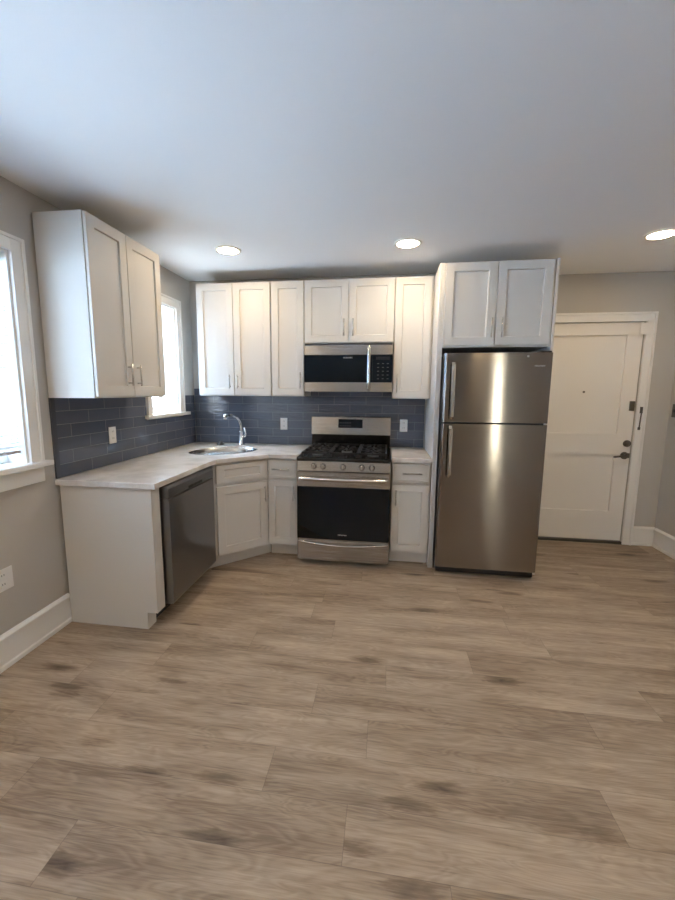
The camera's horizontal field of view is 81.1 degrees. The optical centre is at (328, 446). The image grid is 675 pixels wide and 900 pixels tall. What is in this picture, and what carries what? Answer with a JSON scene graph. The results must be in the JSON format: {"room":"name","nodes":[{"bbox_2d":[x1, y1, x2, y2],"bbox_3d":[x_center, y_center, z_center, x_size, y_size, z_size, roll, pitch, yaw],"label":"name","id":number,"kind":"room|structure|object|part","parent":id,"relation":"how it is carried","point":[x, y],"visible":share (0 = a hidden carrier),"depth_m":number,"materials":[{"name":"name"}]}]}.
{"room":"kitchen","nodes":[
{"label":"kitchen","id":0,"kind":"room"},
{"bbox_2d":[0,176,195,634],"bbox_3d":[-1.950,0.053,0.917,0.265,2.499,7.203,1,8,8],"label":"wall","id":1,"kind":"structure","parent":0,"point":[75,431],"depth_m":2.33,"materials":[{"name":"grey paint"}]},
{"bbox_2d":[0,565,13,592],"bbox_3d":[-1.680,0.691,2.036,0.008,0.117,0.112,1,8,8],"label":"wall outlet","id":2,"kind":"object","parent":1,"relation":"attached to","point":[6,574],"visible":1,"depth_m":2.05,"materials":[{"name":"white plastic"}]},
{"bbox_2d":[0,572,5,579],"bbox_3d":[-1.677,0.667,2.033,0.002,0.030,0.033,1,8,8],"label":"receptacle","id":3,"kind":"object","parent":2,"relation":"attached to","point":[2,574],"depth_m":2.03,"materials":[{"name":"grey plastic"}]},
{"bbox_2d":[0,581,6,588],"bbox_3d":[-1.678,0.715,2.039,0.002,0.030,0.033,1,8,8],"label":"receptacle","id":4,"kind":"object","parent":2,"relation":"attached to","point":[3,584],"depth_m":2.04,"materials":[{"name":"grey plastic"}]},
{"bbox_2d":[0,230,53,491],"bbox_3d":[-1.764,-0.384,1.712,0.234,1.298,1.026,1,8,8],"label":"window","id":5,"kind":"structure","parent":1,"relation":"in","point":[16,470],"depth_m":2.11,"materials":[{"name":"white paint"}]},
{"bbox_3d":[-1.834,-0.141,1.756,0.030,0.570,0.781,1,8,8],"label":"sash","id":6,"kind":"part","parent":5,"relation":"part of","materials":[{"name":"white paint"}]},
{"bbox_2d":[0,257,20,455],"bbox_3d":[-1.745,-0.422,1.704,0.038,1.031,0.778,1,8,8],"label":"window blind","id":7,"kind":"object","parent":5,"relation":"attached to","point":[3,331],"visible":1,"depth_m":2.07,"materials":[{"name":"white plastic"}]},
{"bbox_3d":[-1.747,0.081,1.775,0.025,0.015,0.778,1,8,8],"label":"rail","id":8,"kind":"part","parent":7,"relation":"part of","materials":[{"name":"grey"}]},
{"bbox_2d":[0,593,71,673],"bbox_3d":[-1.968,1.340,0.077,0.024,0.185,4.897,1,8,8],"label":"baseboard","id":9,"kind":"structure","parent":1,"relation":"attached to","point":[20,640],"depth_m":2.21,"materials":[{"name":"white paint"}]},
{"bbox_3d":[-1.618,-0.047,2.334,0.011,0.479,0.032,1,8,8],"label":"edge trim","id":10,"kind":"part","parent":1,"relation":"part of","materials":[{"name":"grey paint"}]},
{"bbox_2d":[32,209,165,397],"bbox_3d":[-1.388,-0.819,2.530,0.350,0.998,0.706,1,8,8],"label":"upper cabinet","id":11,"kind":"object","parent":1,"relation":"attached to","point":[100,288],"visible":1,"depth_m":2.25,"materials":[{"name":"white paint"}]},
{"bbox_3d":[-1.283,-0.791,2.330,0.018,0.983,0.329,1,8,8],"label":"door","id":12,"kind":"part","parent":11,"relation":"part of","materials":[{"name":"white paint"}]},
{"bbox_3d":[-1.244,-0.450,2.488,0.035,0.135,0.011,1,8,8],"label":"bar handle","id":13,"kind":"part","parent":11,"relation":"part of","materials":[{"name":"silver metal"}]},
{"bbox_3d":[-1.232,-0.463,2.575,0.035,0.135,0.011,1,8,8],"label":"bar handle","id":14,"kind":"part","parent":11,"relation":"part of","materials":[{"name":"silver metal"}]},
{"bbox_3d":[-1.233,-0.840,2.675,0.018,0.983,0.364,1,8,8],"label":"door","id":15,"kind":"part","parent":11,"relation":"part of","materials":[{"name":"white paint"}]},
{"bbox_2d":[108,427,116,443],"bbox_3d":[-1.540,-0.082,2.818,0.008,0.117,0.071,1,8,8],"label":"wall outlet","id":16,"kind":"object","parent":1,"relation":"attached to","point":[112,430],"visible":1,"depth_m":2.81,"materials":[{"name":"white plastic"}]},
{"bbox_2d":[54,395,195,477],"bbox_3d":[-1.493,-0.167,3.198,0.009,0.479,1.727,1,8,8],"label":"backsplash","id":17,"kind":"structure","parent":1,"relation":"attached to","point":[83,424],"depth_m":2.80,"materials":[{"name":"tile"}]},
{"bbox_2d":[145,293,190,418],"bbox_3d":[-1.531,-0.793,3.486,0.267,1.052,0.698,1,8,8],"label":"window","id":18,"kind":"structure","parent":1,"relation":"in","point":[168,405],"depth_m":3.67,"materials":[{"name":"white glass"}]},
{"bbox_3d":[-1.620,-0.543,3.509,0.030,0.491,0.426,1,8,8],"label":"sash","id":19,"kind":"part","parent":18,"relation":"part of","materials":[{"name":"white paint"}]},
{"bbox_2d":[189,273,443,451],"bbox_3d":[0.208,-0.352,3.910,3.165,2.499,0.202,1,8,8],"label":"wall","id":20,"kind":"structure","parent":0,"point":[260,416],"depth_m":3.89,"materials":[{"name":"grey paint"}]},
{"bbox_2d":[195,281,271,395],"bbox_3d":[-0.835,-0.978,3.692,0.692,0.998,0.350,1,8,8],"label":"upper cabinet","id":21,"kind":"object","parent":20,"relation":"attached to","point":[234,319],"visible":0.98,"depth_m":3.56,"materials":[{"name":"white paint"}]},
{"bbox_3d":[-1.025,-0.966,3.586,0.339,0.983,0.018,1,8,8],"label":"door","id":22,"kind":"part","parent":21,"relation":"part of","materials":[{"name":"white paint"}]},
{"bbox_3d":[-0.684,-0.957,3.538,0.340,0.983,0.018,1,8,8],"label":"door","id":23,"kind":"part","parent":21,"relation":"part of","materials":[{"name":"white paint"}]},
{"bbox_2d":[280,418,286,429],"bbox_3d":[-0.442,-0.226,3.914,0.071,0.117,0.008,1,8,8],"label":"wall outlet","id":24,"kind":"object","parent":20,"relation":"attached to","point":[283,421],"visible":1,"depth_m":3.91,"materials":[{"name":"white plastic"}]},
{"bbox_2d":[271,280,310,395],"bbox_3d":[-0.343,-0.965,3.622,0.301,0.998,0.350,1,8,8],"label":"upper cabinet","id":25,"kind":"object","parent":20,"relation":"attached to","point":[287,297],"visible":0.95,"depth_m":3.49,"materials":[{"name":"white paint"}]},
{"bbox_3d":[-0.250,-0.585,3.500,0.011,0.142,0.035,1,8,8],"label":"bar handle","id":26,"kind":"part","parent":25,"relation":"part of","materials":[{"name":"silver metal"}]},
{"bbox_2d":[194,389,424,447],"bbox_3d":[-0.229,-0.289,3.884,2.291,0.545,0.009,1,8,8],"label":"tile backsplash","id":27,"kind":"structure","parent":20,"relation":"attached to","point":[260,416],"depth_m":3.90,"materials":[{"name":"blue tile"}]},
{"bbox_2d":[305,277,394,343],"bbox_3d":[0.193,-1.178,3.514,0.776,0.540,0.350,1,8,8],"label":"upper cabinet","id":28,"kind":"object","parent":20,"relation":"attached to","point":[356,310],"visible":0.95,"depth_m":3.38,"materials":[{"name":"white paint"}]},
{"bbox_3d":[-0.017,-1.167,3.411,0.382,0.524,0.018,1,8,8],"label":"door","id":29,"kind":"part","parent":28,"relation":"part of","materials":[{"name":"white paint"}]},
{"bbox_2d":[304,343,392,391],"bbox_3d":[0.186,-0.697,3.534,0.761,0.412,0.438,1,8,8],"label":"microwave","id":30,"kind":"object","parent":28,"relation":"attached to","point":[328,367],"visible":1,"depth_m":3.39,"materials":[{"name":"grey metal"}]},
{"bbox_3d":[0.083,-0.673,3.419,0.592,0.231,0.033,1,8,8],"label":"door glass","id":31,"kind":"part","parent":30,"relation":"part of","materials":[{"name":"black glass"}]},
{"bbox_3d":[0.341,-0.665,3.330,0.027,0.367,0.072,1,8,8],"label":"door handle","id":32,"kind":"part","parent":30,"relation":"part of","materials":[{"name":"silver metal"}]},
{"bbox_3d":[0.461,-0.663,3.365,0.168,0.231,0.033,1,8,8],"label":"control panel","id":33,"kind":"part","parent":30,"relation":"part of","materials":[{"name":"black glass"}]},
{"bbox_3d":[0.210,-1.019,3.373,0.011,0.145,0.035,1,8,8],"label":"bar handle","id":34,"kind":"part","parent":28,"relation":"part of","materials":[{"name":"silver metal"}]},
{"bbox_3d":[0.366,-1.157,3.357,0.381,0.524,0.018,1,8,8],"label":"door","id":35,"kind":"part","parent":28,"relation":"part of","materials":[{"name":"white paint"}]},
{"bbox_2d":[400,419,407,431],"bbox_3d":[0.715,-0.198,3.750,0.071,0.117,0.008,1,8,8],"label":"wall outlet","id":36,"kind":"object","parent":20,"relation":"attached to","point":[403,423],"visible":1,"depth_m":3.75,"materials":[{"name":"white plastic"}]},
{"bbox_2d":[392,276,434,398],"bbox_3d":[0.735,-0.931,3.469,0.320,1.011,0.350,1,8,8],"label":"upper cabinet","id":37,"kind":"object","parent":20,"relation":"attached to","point":[414,296],"visible":0.98,"depth_m":3.34,"materials":[{"name":"white paint"}]},
{"bbox_3d":[0.587,-0.544,3.384,0.011,0.160,0.035,1,8,8],"label":"bar handle","id":38,"kind":"part","parent":37,"relation":"part of","materials":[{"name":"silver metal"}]},
{"bbox_2d":[442,259,556,354],"bbox_3d":[1.295,-1.090,3.202,0.771,0.615,0.670,1,8,8],"label":"upper cabinet","id":39,"kind":"object","parent":20,"relation":"attached to","point":[490,306],"visible":0.96,"depth_m":2.92,"materials":[{"name":"white paint"}]},
{"bbox_3d":[1.056,-1.059,2.943,0.368,0.597,0.018,1,8,8],"label":"door","id":40,"kind":"part","parent":39,"relation":"part of","materials":[{"name":"white paint"}]},
{"bbox_3d":[1.207,-0.879,2.920,0.011,0.142,0.035,1,8,8],"label":"bar handle","id":41,"kind":"part","parent":39,"relation":"part of","materials":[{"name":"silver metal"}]},
{"bbox_3d":[1.278,-0.877,2.910,0.011,0.142,0.035,1,8,8],"label":"bar handle","id":42,"kind":"part","parent":39,"relation":"part of","materials":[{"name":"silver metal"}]},
{"bbox_3d":[1.430,-1.049,2.890,0.377,0.597,0.018,1,8,8],"label":"door","id":43,"kind":"part","parent":39,"relation":"part of","materials":[{"name":"white paint"}]},
{"bbox_2d":[0,540,674,899],"bbox_3d":[0.324,1.376,0.769,4.877,0.051,7.203,1,8,8],"label":"floor","id":44,"kind":"structure","parent":0,"point":[288,727],"depth_m":1.65,"materials":[{"name":"wood"}]},
{"bbox_2d":[60,485,164,628],"bbox_3d":[-1.310,0.666,2.415,0.585,0.878,0.085,1,8,8],"label":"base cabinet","id":45,"kind":"object","parent":44,"relation":"on","point":[113,538],"depth_m":2.37,"materials":[{"name":"white paint"}]},
{"bbox_2d":[156,467,215,617],"bbox_3d":[-1.229,0.619,2.771,0.631,0.873,0.630,1,8,8],"label":"dishwasher","id":46,"kind":"object","parent":44,"relation":"on","point":[187,515],"visible":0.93,"depth_m":2.60,"materials":[{"name":"silver metal"}]},
{"bbox_2d":[159,488,170,609],"bbox_3d":[-1.259,0.581,2.771,0.569,0.798,0.630,1,8,8],"label":"dishwasher side","id":47,"kind":"object","parent":46,"relation":"in","point":[167,605],"depth_m":2.43,"materials":[{"name":"plastic"}]},
{"bbox_2d":[210,458,270,567],"bbox_3d":[-0.970,0.506,3.574,0.946,0.878,1.018,1,8,8],"label":"base cabinet","id":48,"kind":"object","parent":44,"relation":"on","point":[241,500],"visible":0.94,"depth_m":3.26,"materials":[{"name":"white paint"}]},
{"bbox_2d":[55,442,309,489],"bbox_3d":[-0.892,0.107,3.121,1.210,0.034,1.779,1,8,8],"label":"countertop","id":49,"kind":"structure","parent":48,"relation":"on","point":[154,471],"depth_m":2.82,"materials":[{"name":"stone"}]},
{"bbox_2d":[189,447,257,466],"bbox_3d":[-0.933,0.142,3.540,0.554,0.206,0.554,1,8,8],"label":"sink","id":50,"kind":"object","parent":49,"relation":"in","point":[220,450],"visible":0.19,"depth_m":3.75,"materials":[{"name":"silver metal"}]},
{"bbox_2d":[223,414,246,444],"bbox_3d":[-0.910,-0.163,3.796,0.092,0.313,0.262,7,10,40],"label":"faucet","id":51,"kind":"object","parent":49,"relation":"on","point":[242,434],"visible":1,"depth_m":3.86,"materials":[{"name":"silver metal"}]},
{"bbox_3d":[-0.896,-0.230,3.801,0.033,0.177,0.186,5,9,30],"label":"spout","id":52,"kind":"part","parent":51,"relation":"part of","materials":[{"name":"silver metal"}]},
{"bbox_3d":[-0.718,0.210,3.238,0.484,0.196,0.018,-6,10,-36],"label":"frame","id":53,"kind":"part","parent":48,"relation":"part of","materials":[{"name":"white paint"}]},
{"bbox_3d":[-0.704,0.205,3.223,0.446,0.147,0.019,-6,10,-36],"label":"false drawer","id":54,"kind":"part","parent":48,"relation":"part of","materials":[{"name":"white paint"}]},
{"bbox_3d":[-0.705,0.585,3.274,0.446,0.564,0.018,-6,10,-36],"label":"door","id":55,"kind":"part","parent":48,"relation":"part of","materials":[{"name":"white paint"}]},
{"bbox_2d":[268,458,297,553],"bbox_3d":[-0.349,0.496,3.669,0.264,0.878,0.652,1,8,8],"label":"base cabinet","id":56,"kind":"object","parent":44,"relation":"on","point":[282,473],"visible":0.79,"depth_m":3.38,"materials":[{"name":"white paint"}]},
{"bbox_3d":[-0.389,0.189,3.345,0.248,0.155,0.019,1,8,8],"label":"drawer","id":57,"kind":"part","parent":56,"relation":"part of","materials":[{"name":"white paint"}]},
{"bbox_3d":[-0.392,0.564,3.395,0.248,0.566,0.018,1,8,8],"label":"door","id":58,"kind":"part","parent":56,"relation":"part of","materials":[{"name":"white paint"}]},
{"bbox_3d":[-0.297,0.395,3.332,0.011,0.127,0.035,1,8,8],"label":"bar handle","id":59,"kind":"part","parent":56,"relation":"part of","materials":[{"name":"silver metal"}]},
{"bbox_2d":[297,416,390,564],"bbox_3d":[0.160,0.358,3.506,0.760,1.203,0.784,1,8,8],"label":"gas range","id":60,"kind":"object","parent":44,"relation":"on","point":[343,478],"visible":1,"depth_m":3.23,"materials":[{"name":"grey metal"}]},
{"bbox_3d":[0.117,0.868,3.299,0.757,0.175,0.056,1,8,8],"label":"storage drawer","id":61,"kind":"part","parent":60,"relation":"part of","materials":[{"name":"silver metal"}]},
{"bbox_3d":[0.111,0.265,3.143,0.714,0.027,0.083,1,8,8],"label":"oven handle","id":62,"kind":"part","parent":60,"relation":"part of","materials":[{"name":"silver metal"}]},
{"bbox_3d":[0.119,0.492,3.245,0.757,0.574,0.058,1,8,8],"label":"oven door","id":63,"kind":"part","parent":60,"relation":"part of","materials":[{"name":"black glass"}]},
{"bbox_2d":[297,446,390,462],"bbox_3d":[0.164,0.065,3.479,0.760,0.032,0.655,1,8,8],"label":"cooktop","id":64,"kind":"object","parent":60,"relation":"in","point":[303,457],"depth_m":3.20,"materials":[{"name":"black metal"}]},
{"bbox_3d":[0.121,0.161,3.198,0.760,0.079,0.062,1,8,8],"label":"control panel","id":65,"kind":"part","parent":60,"relation":"part of","materials":[{"name":"silver metal"}]},
{"bbox_2d":[389,458,430,562],"bbox_3d":[0.708,0.524,3.519,0.310,0.878,0.652,1,8,8],"label":"base cabinet","id":66,"kind":"object","parent":44,"relation":"on","point":[409,482],"visible":0.93,"depth_m":3.24,"materials":[{"name":"white paint"}]},
{"bbox_3d":[0.665,0.592,3.245,0.293,0.566,0.018,1,8,8],"label":"door","id":67,"kind":"part","parent":66,"relation":"part of","materials":[{"name":"white paint"}]},
{"bbox_3d":[0.668,0.216,3.194,0.293,0.155,0.019,1,8,8],"label":"drawer","id":68,"kind":"part","parent":66,"relation":"part of","materials":[{"name":"white paint"}]},
{"bbox_2d":[391,447,431,462],"bbox_3d":[0.712,0.069,3.465,0.314,0.034,0.636,1,8,8],"label":"countertop","id":69,"kind":"structure","parent":66,"relation":"on","point":[398,454],"depth_m":3.30,"materials":[{"name":"stone"}]},
{"bbox_3d":[0.675,0.219,3.166,0.152,0.011,0.035,1,8,8],"label":"bar handle","id":70,"kind":"part","parent":66,"relation":"part of","materials":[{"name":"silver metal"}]},
{"bbox_2d":[425,263,445,567],"bbox_3d":[0.891,-0.224,3.405,0.038,2.392,0.625,1,8,8],"label":"refrigerator surround","id":71,"kind":"object","parent":44,"relation":"on","point":[432,404],"visible":0.78,"depth_m":3.15,"materials":[{"name":"white paint"}]},
{"bbox_2d":[433,351,552,576],"bbox_3d":[1.270,0.124,3.300,0.752,1.737,0.786,1,8,8],"label":"refrigerator","id":72,"kind":"object","parent":44,"relation":"on","point":[494,407],"visible":1,"depth_m":2.96,"materials":[{"name":"grey metal"}]},
{"bbox_3d":[0.910,0.040,2.966,0.028,0.394,0.052,1,8,8],"label":"bar handle","id":73,"kind":"part","parent":72,"relation":"part of","materials":[{"name":"silver metal"}]},
{"bbox_3d":[0.913,-0.407,2.904,0.028,0.417,0.052,1,8,8],"label":"bar handle","id":74,"kind":"part","parent":72,"relation":"part of","materials":[{"name":"silver metal"}]},
{"bbox_3d":[1.224,0.393,3.027,0.752,1.133,0.066,1,8,8],"label":"fridge door","id":75,"kind":"part","parent":72,"relation":"part of","materials":[{"name":"silver metal"}]},
{"bbox_3d":[1.229,-0.430,2.912,0.752,0.505,0.066,1,8,8],"label":"freezer door","id":76,"kind":"part","parent":72,"relation":"part of","materials":[{"name":"silver metal"}]},
{"bbox_2d":[532,258,560,574],"bbox_3d":[1.686,-0.203,3.292,0.022,2.392,0.625,1,8,8],"label":"refrigerator surround","id":77,"kind":"object","parent":44,"relation":"on","point":[550,348],"visible":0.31,"depth_m":2.87,"materials":[{"name":"white paint"}]},
{"bbox_2d":[0,0,674,281],"bbox_3d":[0.340,-1.162,0.414,4.877,0.076,7.203,1,8,8],"label":"ceiling","id":78,"kind":"structure","parent":0,"point":[306,138],"depth_m":1.59,"materials":[{"name":"white paint"}]},
{"bbox_2d":[214,245,240,254],"bbox_3d":[-0.763,-1.488,2.996,0.198,0.007,0.198,1,8,8],"label":"recessed light","id":79,"kind":"object","parent":78,"relation":"in","point":[223,249],"visible":1,"depth_m":2.99,"materials":[{"name":"white paint"}]},
{"bbox_2d":[394,238,421,248],"bbox_3d":[0.571,-1.457,2.834,0.198,0.007,0.198,1,8,8],"label":"recessed light","id":80,"kind":"object","parent":78,"relation":"in","point":[405,243],"visible":1,"depth_m":2.83,"materials":[{"name":"white paint"}]},
{"bbox_2d":[643,228,674,240],"bbox_3d":[2.235,-1.420,2.646,0.198,0.007,0.198,1,8,8],"label":"recessed light","id":81,"kind":"object","parent":78,"relation":"in","point":[670,232],"visible":1,"depth_m":2.64,"materials":[{"name":"white paint"}]},
{"bbox_2d":[555,271,674,540],"bbox_3d":[2.456,-0.316,3.754,1.331,2.499,0.127,1,8,8],"label":"wall","id":82,"kind":"structure","parent":0,"point":[628,291],"depth_m":3.56,"materials":[{"name":"grey paint"}]},
{"bbox_2d":[538,536,620,543],"bbox_3d":[2.371,0.908,3.923,0.925,0.025,0.130,1,8,8],"label":"threshold","id":83,"kind":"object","parent":82,"relation":"attached to","point":[539,537],"depth_m":3.85,"materials":[{"name":"brown wood"}]},
{"bbox_2d":[538,322,643,540],"bbox_3d":[2.371,-0.113,3.734,0.917,2.046,0.105,1,8,8],"label":"door","id":84,"kind":"structure","parent":82,"relation":"in","point":[594,376],"depth_m":3.73,"materials":[{"name":"white paint"}]},
{"bbox_3d":[2.734,0.087,3.686,0.148,0.069,0.060,1,8,8],"label":"lever handle","id":85,"kind":"part","parent":84,"relation":"part of","materials":[{"name":"silver metal"}]},
{"bbox_3d":[2.798,-0.373,3.637,0.041,0.089,0.013,1,8,8],"label":"latch plate","id":86,"kind":"part","parent":84,"relation":"part of","materials":[{"name":"silver metal"}]},
{"bbox_2d":[555,311,658,544],"bbox_3d":[2.368,-0.137,3.707,1.082,2.156,0.039,1,8,8],"label":"trim","id":87,"kind":"structure","parent":82,"relation":"attached to","point":[649,329],"depth_m":3.59,"materials":[{"name":"white paint"}]},
{"bbox_3d":[2.856,-0.256,3.609,0.023,0.211,0.019,1,8,8],"label":"door chain","id":88,"kind":"part","parent":87,"relation":"part of","materials":[{"name":"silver metal"}]},
{"bbox_2d":[631,526,654,545],"bbox_3d":[2.999,0.855,3.761,0.198,0.185,0.024,1,8,8],"label":"baseboard","id":89,"kind":"structure","parent":82,"relation":"attached to","point":[642,536],"depth_m":3.76,"materials":[{"name":"white paint"}]},
{"bbox_2d":[655,371,674,536],"bbox_3d":[2.683,0.174,0.258,0.127,2.499,7.203,1,8,8],"label":"wall","id":90,"kind":"structure","parent":0,"point":[665,516],"depth_m":3.58,"materials":[{"name":"grey paint"}]},
{"bbox_2d":[652,528,674,559],"bbox_3d":[2.595,1.324,0.392,0.024,0.185,6.822,1,8,8],"label":"baseboard","id":91,"kind":"structure","parent":90,"relation":"attached to","point":[664,542],"depth_m":3.59,"materials":[{"name":"white paint"}]},
{"bbox_2d":[671,404,674,416],"bbox_3d":[3.084,-0.318,3.517,0.020,0.117,0.071,1,8,8],"label":"wall switch","id":92,"kind":"object","parent":90,"relation":"attached to","point":[673,407],"visible":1,"depth_m":3.53,"materials":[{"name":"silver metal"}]}
]}

